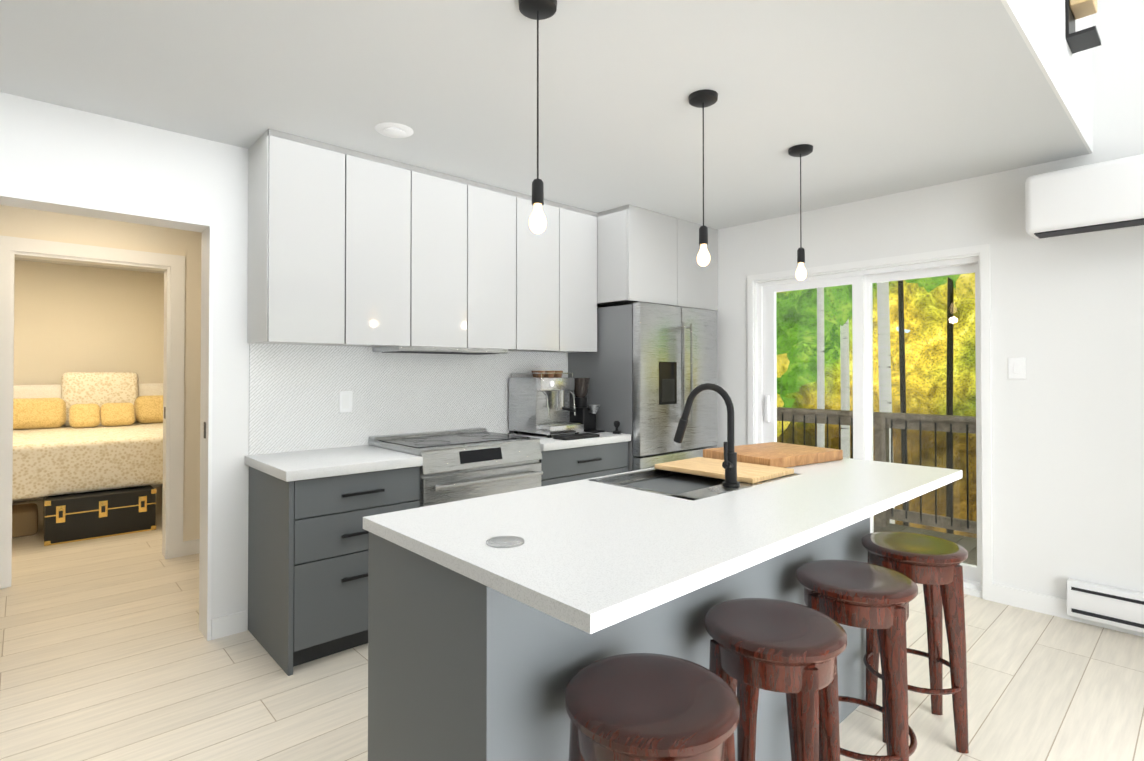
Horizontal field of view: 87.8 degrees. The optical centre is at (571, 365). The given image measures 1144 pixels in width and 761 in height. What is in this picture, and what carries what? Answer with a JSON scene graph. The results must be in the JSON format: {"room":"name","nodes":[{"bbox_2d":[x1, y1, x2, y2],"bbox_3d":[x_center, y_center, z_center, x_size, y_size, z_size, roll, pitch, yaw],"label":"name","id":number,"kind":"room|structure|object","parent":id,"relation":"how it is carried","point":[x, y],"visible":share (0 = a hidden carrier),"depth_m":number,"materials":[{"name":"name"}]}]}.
{"room":"kitchen","nodes":[
{"label":"kitchen","id":0,"kind":"room"},
{"bbox_2d":[13,260,163,384],"bbox_3d":[-5.506,0.152,6.313,4.400,2.450,0.150,1,-1,-43],"label":"wall","id":1,"kind":"structure","parent":0,"point":[70,318],"depth_m":6.43,"materials":[{"name":"beige paint"}]},
{"bbox_2d":[0,205,201,541],"bbox_3d":[-3.257,0.126,3.877,4.400,2.450,0.120,1,-1,-43],"label":"wall","id":2,"kind":"structure","parent":0,"point":[43,225],"depth_m":4.24,"materials":[{"name":"beige paint"}]},
{"bbox_2d":[0,235,199,588],"bbox_3d":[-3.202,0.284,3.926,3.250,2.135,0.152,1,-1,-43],"label":"door frame","id":3,"kind":"structure","parent":2,"relation":"attached to","point":[172,267],"depth_m":4.07,"materials":[{"name":"white paint"}]},
{"bbox_2d":[0,92,567,628],"bbox_3d":[-1.968,0.116,2.849,7.500,2.450,0.160,1,-1,-43],"label":"wall","id":4,"kind":"structure","parent":0,"point":[62,154],"depth_m":2.89,"materials":[{"name":"white paint"}]},
{"bbox_2d":[0,192,213,640],"bbox_3d":[-2.143,0.319,2.686,0.865,2.040,0.184,1,-1,-43],"label":"trim","id":5,"kind":"structure","parent":4,"relation":"attached to","point":[206,229],"depth_m":2.91,"materials":[{"name":"white paint"}]},
{"bbox_2d":[247,129,350,345],"bbox_3d":[-1.404,-0.610,3.029,0.363,0.994,0.348,1,-1,-43],"label":"upper cabinet","id":6,"kind":"object","parent":4,"relation":"attached to","point":[347,247],"depth_m":2.90,"materials":[{"name":"white wood"}]},
{"bbox_2d":[339,150,414,348],"bbox_3d":[-1.137,-0.607,3.276,0.364,0.994,0.348,1,-1,-43],"label":"upper cabinet","id":7,"kind":"object","parent":4,"relation":"attached to","point":[382,189],"depth_m":3.16,"materials":[{"name":"white wood"}]},
{"bbox_2d":[249,343,566,454],"bbox_3d":[-0.842,0.180,3.774,2.190,0.570,0.008,1,-1,-43],"label":"backsplash","id":8,"kind":"structure","parent":4,"relation":"attached to","point":[294,390],"depth_m":3.46,"materials":[{"name":"tile"}]},
{"bbox_2d":[339,391,351,412],"bbox_3d":[-1.279,0.206,3.359,0.075,0.120,0.008,1,-1,-43],"label":"electrical outlet plate","id":9,"kind":"object","parent":8,"relation":"attached to","point":[345,401],"visible":1,"depth_m":3.35,"materials":[{"name":"white plastic"}]},
{"bbox_2d":[415,166,470,352],"bbox_3d":[-0.870,-0.605,3.522,0.363,0.994,0.348,1,-1,-43],"label":"upper cabinet","id":10,"kind":"object","parent":4,"relation":"attached to","point":[442,201],"depth_m":3.40,"materials":[{"name":"white wood"}]},
{"bbox_2d":[443,181,518,352],"bbox_3d":[-0.603,-0.602,3.769,0.363,0.994,0.348,1,-1,-43],"label":"upper cabinet","id":11,"kind":"object","parent":4,"relation":"attached to","point":[494,210],"depth_m":3.65,"materials":[{"name":"white"}]},
{"bbox_2d":[519,193,562,352],"bbox_3d":[-0.336,-0.600,4.015,0.364,0.994,0.348,1,-1,-43],"label":"upper cabinet","id":12,"kind":"object","parent":4,"relation":"attached to","point":[540,255],"depth_m":3.90,"materials":[{"name":"white"}]},
{"bbox_2d":[563,204,598,352],"bbox_3d":[-0.069,-0.597,4.262,0.363,0.994,0.348,1,-1,-43],"label":"upper cabinet","id":13,"kind":"object","parent":4,"relation":"attached to","point":[580,226],"depth_m":4.14,"materials":[{"name":"white"}]},
{"bbox_2d":[599,205,678,307],"bbox_3d":[0.364,-0.768,4.459,0.533,0.649,0.648,1,-1,-43],"label":"upper cabinet","id":14,"kind":"object","parent":4,"relation":"attached to","point":[639,247],"depth_m":4.18,"materials":[{"name":"white wood"}]},
{"bbox_2d":[0,0,1088,273],"bbox_3d":[-2.712,-1.177,3.558,7.350,0.150,8.010,1,-1,-43],"label":"ceiling","id":15,"kind":"structure","parent":0,"point":[870,98],"depth_m":2.38,"materials":[{"name":"white paint"}]},
{"bbox_2d":[375,122,413,137],"bbox_3d":[-0.838,-1.099,2.803,0.176,0.020,0.176,1,-1,-43],"label":"ceiling vent","id":16,"kind":"object","parent":15,"relation":"in","point":[392,130],"visible":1,"depth_m":2.77,"materials":[{"name":"white plastic"}]},
{"bbox_2d":[518,0,556,233],"bbox_3d":[-0.105,-0.762,1.829,0.120,0.714,0.120,1,-1,-43],"label":"pendant light","id":17,"kind":"object","parent":15,"relation":"hanging from","point":[537,10],"visible":1,"depth_m":1.82,"materials":[{"name":"black"}]},
{"bbox_2d":[688,89,717,265],"bbox_3d":[0.542,-0.761,2.454,0.120,0.704,0.120,1,-1,-43],"label":"pendant light","id":18,"kind":"object","parent":15,"relation":"hanging from","point":[703,99],"visible":1,"depth_m":2.44,"materials":[{"name":"black"}]},
{"bbox_2d":[788,144,812,279],"bbox_3d":[1.167,-0.770,3.031,0.120,0.674,0.120,1,-1,-43],"label":"pendant light","id":19,"kind":"object","parent":15,"relation":"hanging from","point":[801,150],"visible":1,"depth_m":3.01,"materials":[{"name":"black"}]},
{"bbox_2d":[0,486,1143,760],"bbox_3d":[-1.422,1.394,2.244,7.500,0.120,11.650,1,-1,-43],"label":"floor","id":20,"kind":"structure","parent":0,"point":[108,652],"depth_m":2.51,"materials":[{"name":"beige wood"}]},
{"bbox_2d":[12,372,162,537],"bbox_3d":[-4.418,0.717,5.651,1.670,1.306,2.110,1,-1,-43],"label":"bed","id":21,"kind":"object","parent":20,"relation":"on","point":[77,432],"visible":0.71,"depth_m":5.06,"materials":[{"name":"beige fabric"}]},
{"bbox_2d":[43,485,156,545],"bbox_3d":[-3.847,1.194,4.851,0.696,0.335,0.432,1,-1,-43],"label":"chest","id":22,"kind":"object","parent":20,"relation":"on","point":[73,517],"visible":0.98,"depth_m":4.69,"materials":[{"name":"black leather"}]},
{"bbox_2d":[244,445,422,675],"bbox_3d":[-1.204,0.900,2.990,0.645,0.885,0.654,1,-1,-43],"label":"base cabinet","id":23,"kind":"object","parent":20,"relation":"on","point":[308,540],"visible":0.83,"depth_m":2.73,"materials":[{"name":"grey wood"}]},
{"bbox_2d":[368,428,542,506],"bbox_3d":[-0.661,0.879,3.458,0.783,0.935,0.704,1,-1,-43],"label":"range oven","id":24,"kind":"object","parent":20,"relation":"on","point":[461,464],"visible":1,"depth_m":3.25,"materials":[{"name":"silver metal"}]},
{"bbox_2d":[503,432,630,486],"bbox_3d":[-0.103,0.910,4.006,0.776,0.885,0.654,1,-1,-43],"label":"base cabinet","id":25,"kind":"object","parent":20,"relation":"on","point":[603,454],"visible":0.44,"depth_m":3.77,"materials":[{"name":"grey"}]},
{"bbox_2d":[509,371,583,437],"bbox_3d":[-0.147,0.251,4.018,0.304,0.431,0.532,1,-1,-43],"label":"espresso machine","id":26,"kind":"object","parent":25,"relation":"on","point":[539,402],"visible":1,"depth_m":3.96,"materials":[{"name":"silver metal"}]},
{"bbox_2d":[553,433,599,440],"bbox_3d":[0.031,0.456,3.806,0.300,0.018,0.120,1,-1,-43],"label":"mat","id":27,"kind":"object","parent":25,"relation":"on","point":[576,436],"visible":1,"depth_m":3.76,"materials":[{"name":"black rubber"}]},
{"bbox_2d":[570,378,604,432],"bbox_3d":[0.098,0.279,4.244,0.140,0.380,0.290,1,-1,-43],"label":"coffee grinder","id":28,"kind":"object","parent":25,"relation":"on","point":[585,415],"visible":0.75,"depth_m":4.22,"materials":[{"name":"black"}]},
{"bbox_2d":[613,420,620,433],"bbox_3d":[0.307,0.422,4.075,0.056,0.090,0.056,1,-1,-43],"label":"tamper","id":29,"kind":"object","parent":25,"relation":"on","point":[616,425],"visible":0.98,"depth_m":4.06,"materials":[{"name":"black metal"}]},
{"bbox_2d":[363,519,869,760],"bbox_3d":[0.345,0.879,1.973,1.879,0.905,0.533,1,-1,-43],"label":"kitchen island","id":30,"kind":"object","parent":20,"relation":"on","point":[497,623],"depth_m":1.33,"materials":[{"name":"grey painted wood"},{"name":"white quartz"}]},
{"bbox_2d":[363,458,961,634],"bbox_3d":[0.475,0.410,1.903,1.990,0.031,0.840,1,-1,-43],"label":"island countertop","id":31,"kind":"structure","parent":30,"relation":"on","point":[590,556],"depth_m":1.42,"materials":[{"name":"white stone"}]},
{"bbox_2d":[599,469,718,494],"bbox_3d":[0.425,0.520,2.140,0.624,0.234,0.346,1,-1,-43],"label":"sink","id":32,"kind":"object","parent":31,"relation":"in","point":[666,482],"depth_m":2.17,"materials":[{"name":"black metal"}]},
{"bbox_2d":[673,383,742,486],"bbox_3d":[0.440,0.228,2.014,0.089,0.336,0.259,1,-1,-43],"label":"faucet","id":33,"kind":"object","parent":31,"relation":"on","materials":[{"name":"black metal"}]},
{"bbox_2d":[655,457,793,483],"bbox_3d":[0.566,0.388,2.232,0.290,0.018,0.420,1,-1,-43],"label":"cutting board","id":34,"kind":"object","parent":31,"relation":"on","point":[746,472],"visible":0.98,"depth_m":2.18,"materials":[{"name":"brown wood"}]},
{"bbox_2d":[703,442,842,467],"bbox_3d":[0.858,0.381,2.543,0.480,0.042,0.350,0,-1,-34],"label":"cutting board","id":35,"kind":"object","parent":31,"relation":"on","point":[779,454],"visible":0.75,"depth_m":2.46,"materials":[{"name":"brown wood"}]},
{"bbox_2d":[568,302,717,471],"bbox_3d":[0.573,0.468,4.534,0.915,1.780,0.786,1,-1,-43],"label":"fridge","id":36,"kind":"object","parent":20,"relation":"on","point":[646,368],"visible":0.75,"depth_m":4.20,"materials":[{"name":"grey metal"}]},
{"bbox_2d":[565,653,739,760],"bbox_3d":[0.156,0.984,1.174,0.340,0.681,0.340,1,-1,-43],"label":"stool","id":37,"kind":"object","parent":20,"relation":"on","point":[641,707],"visible":1,"depth_m":1.12,"materials":[{"name":"brown wood"}]},
{"bbox_2d":[704,598,846,760],"bbox_3d":[0.508,0.987,1.499,0.339,0.681,0.339,1,-1,-43],"label":"stool","id":38,"kind":"object","parent":20,"relation":"on","point":[792,650],"visible":0.98,"depth_m":1.43,"materials":[{"name":"brown wood"}]},
{"bbox_2d":[796,560,917,760],"bbox_3d":[0.876,0.991,1.839,0.340,0.681,0.341,1,-1,-43],"label":"stool","id":39,"kind":"object","parent":20,"relation":"on","point":[860,594],"visible":0.79,"depth_m":1.71,"materials":[{"name":"brown wood"}]},
{"bbox_2d":[861,531,968,753],"bbox_3d":[1.258,0.994,2.191,0.350,0.681,0.356,1,-1,-43],"label":"stool","id":40,"kind":"object","parent":20,"relation":"on","point":[932,565],"visible":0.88,"depth_m":2.09,"materials":[{"name":"brown wood"}]},
{"bbox_2d":[715,0,1143,598],"bbox_3d":[2.954,-0.958,2.947,0.150,4.600,6.710,1,-1,-43],"label":"wall","id":41,"kind":"structure","parent":0,"point":[1067,414],"depth_m":3.23,"materials":[{"name":"white paint"}]},
{"bbox_2d":[679,219,717,310],"bbox_3d":[0.755,-0.764,4.820,0.533,0.649,0.648,1,-1,-43],"label":"upper cabinet","id":42,"kind":"object","parent":41,"relation":"attached to","point":[698,285],"depth_m":4.56,"materials":[{"name":"white"}]},
{"bbox_2d":[747,244,992,600],"bbox_3d":[1.935,0.330,4.034,0.175,2.045,1.554,1,-1,-43],"label":"sliding glass door","id":43,"kind":"structure","parent":41,"relation":"attached to","point":[861,282],"depth_m":3.98,"materials":[{"name":"clear glass"}]},
{"bbox_2d":[1008,357,1025,378],"bbox_3d":[2.488,0.016,3.323,0.010,0.120,0.080,1,-1,-43],"label":"switch plate","id":44,"kind":"object","parent":41,"relation":"attached to","point":[1016,367],"visible":1,"depth_m":3.32,"materials":[{"name":"white plastic"}]},
{"bbox_2d":[992,583,1143,636],"bbox_3d":[3.786,1.281,1.901,0.014,0.100,4.077,1,-1,-43],"label":"baseboard","id":45,"kind":"structure","parent":41,"relation":"attached to","point":[1033,601],"depth_m":3.24,"materials":[{"name":"white paint"}]},
{"bbox_2d":[1025,154,1143,238],"bbox_3d":[2.748,-0.846,2.899,0.213,0.316,0.840,1,-1,-43],"label":"air conditioner unit","id":46,"kind":"object","parent":41,"relation":"attached to","point":[1101,196],"visible":0.98,"depth_m":2.96,"materials":[{"name":"white plastic"}]},
{"bbox_2d":[1067,578,1143,632],"bbox_3d":[3.050,1.214,2.660,0.068,0.180,1.290,1,-1,-43],"label":"baseboard heater","id":47,"kind":"object","parent":41,"relation":"attached to","point":[1114,606],"visible":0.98,"depth_m":3.00,"materials":[{"name":"white metal"}]},
{"bbox_2d":[1001,0,1092,153],"bbox_3d":[0.009,-2.208,0.621,7.350,2.150,0.012,1,-1,-43],"label":"wall","id":48,"kind":"structure","parent":0,"point":[1040,27],"depth_m":2.46,"materials":[{"name":"white paint"}]},
{"bbox_2d":[1065,0,1100,53],"bbox_3d":[2.218,-1.542,2.578,0.180,0.280,0.098,1,-1,-43],"label":"lamp","id":49,"kind":"object","parent":48,"relation":"attached to","point":[1083,39],"visible":1,"depth_m":2.56,"materials":[{"name":"black metal"}]},
{"label":"outside","id":50,"kind":"structure","parent":0,"visible":0},
{"bbox_3d":[6.737,3.940,7.540,11.690,0.100,30.000,1,-1,-43],"label":"ground","id":51,"kind":"structure","parent":50,"visible":0},
{"bbox_2d":[777,343,816,436],"bbox_3d":[3.215,-2.829,10.578,1.865,13.502,2.115,1,-1,-43],"label":"birch tree","id":52,"kind":"object","parent":51,"relation":"on","point":[807,378],"depth_m":10.13,"materials":[{"name":"green plant"}]},
{"bbox_2d":[776,285,851,457],"bbox_3d":[3.288,-2.840,9.564,1.780,13.502,2.563,1,-1,-43],"label":"birch tree","id":53,"kind":"object","parent":51,"relation":"on","point":[784,345],"depth_m":8.73,"materials":[{"name":"green plant"}]},
{"bbox_2d":[817,287,824,447],"bbox_3d":[3.352,-2.355,8.108,0.186,12.501,0.149,1,-1,-43],"label":"birch tree","id":54,"kind":"object","parent":51,"relation":"on","point":[820,382],"depth_m":8.04,"materials":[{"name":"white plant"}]},
{"bbox_2d":[877,282,894,523],"bbox_3d":[3.667,-2.866,7.005,0.197,13.502,0.239,1,-1,-43],"label":"birch tree","id":55,"kind":"object","parent":51,"relation":"on","point":[881,344],"depth_m":6.90,"materials":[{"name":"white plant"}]},
{"bbox_2d":[898,280,908,526],"bbox_3d":[5.098,-2.844,9.148,0.170,13.501,0.195,1,-1,-43],"label":"tree","id":56,"kind":"object","parent":51,"relation":"on","point":[902,351],"depth_m":9.09,"materials":[{"name":"brown plant"}]},
{"bbox_2d":[906,273,974,533],"bbox_3d":[5.564,-2.854,8.208,2.343,13.501,2.080,1,-1,-43],"label":"tree","id":57,"kind":"object","parent":51,"relation":"on","point":[929,282],"depth_m":9.06,"materials":[{"name":"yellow plant"}]},
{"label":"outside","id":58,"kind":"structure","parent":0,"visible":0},
{"bbox_2d":[776,277,976,537],"bbox_3d":[6.705,-4.352,8.413,6.671,16.500,21.250,1,-1,-43],"label":"trees","id":59,"kind":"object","parent":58,"point":[937,392],"depth_m":12.30,"materials":[{"name":"yellow plant"}]},
{"bbox_2d":[874,521,976,565],"bbox_3d":[2.457,1.499,4.647,1.440,0.200,7.519,1,-1,-43],"label":"floor","id":60,"kind":"structure","parent":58,"point":[971,554],"depth_m":4.87,"materials":[{"name":"brown wood"}]},
{"bbox_2d":[777,407,976,533],"bbox_3d":[2.897,0.959,5.046,0.140,1.090,7.500,1,-1,-43],"label":"deck railing","id":61,"kind":"object","parent":60,"relation":"on","point":[882,445],"depth_m":5.09,"materials":[{"name":"brown wood"}]}
]}

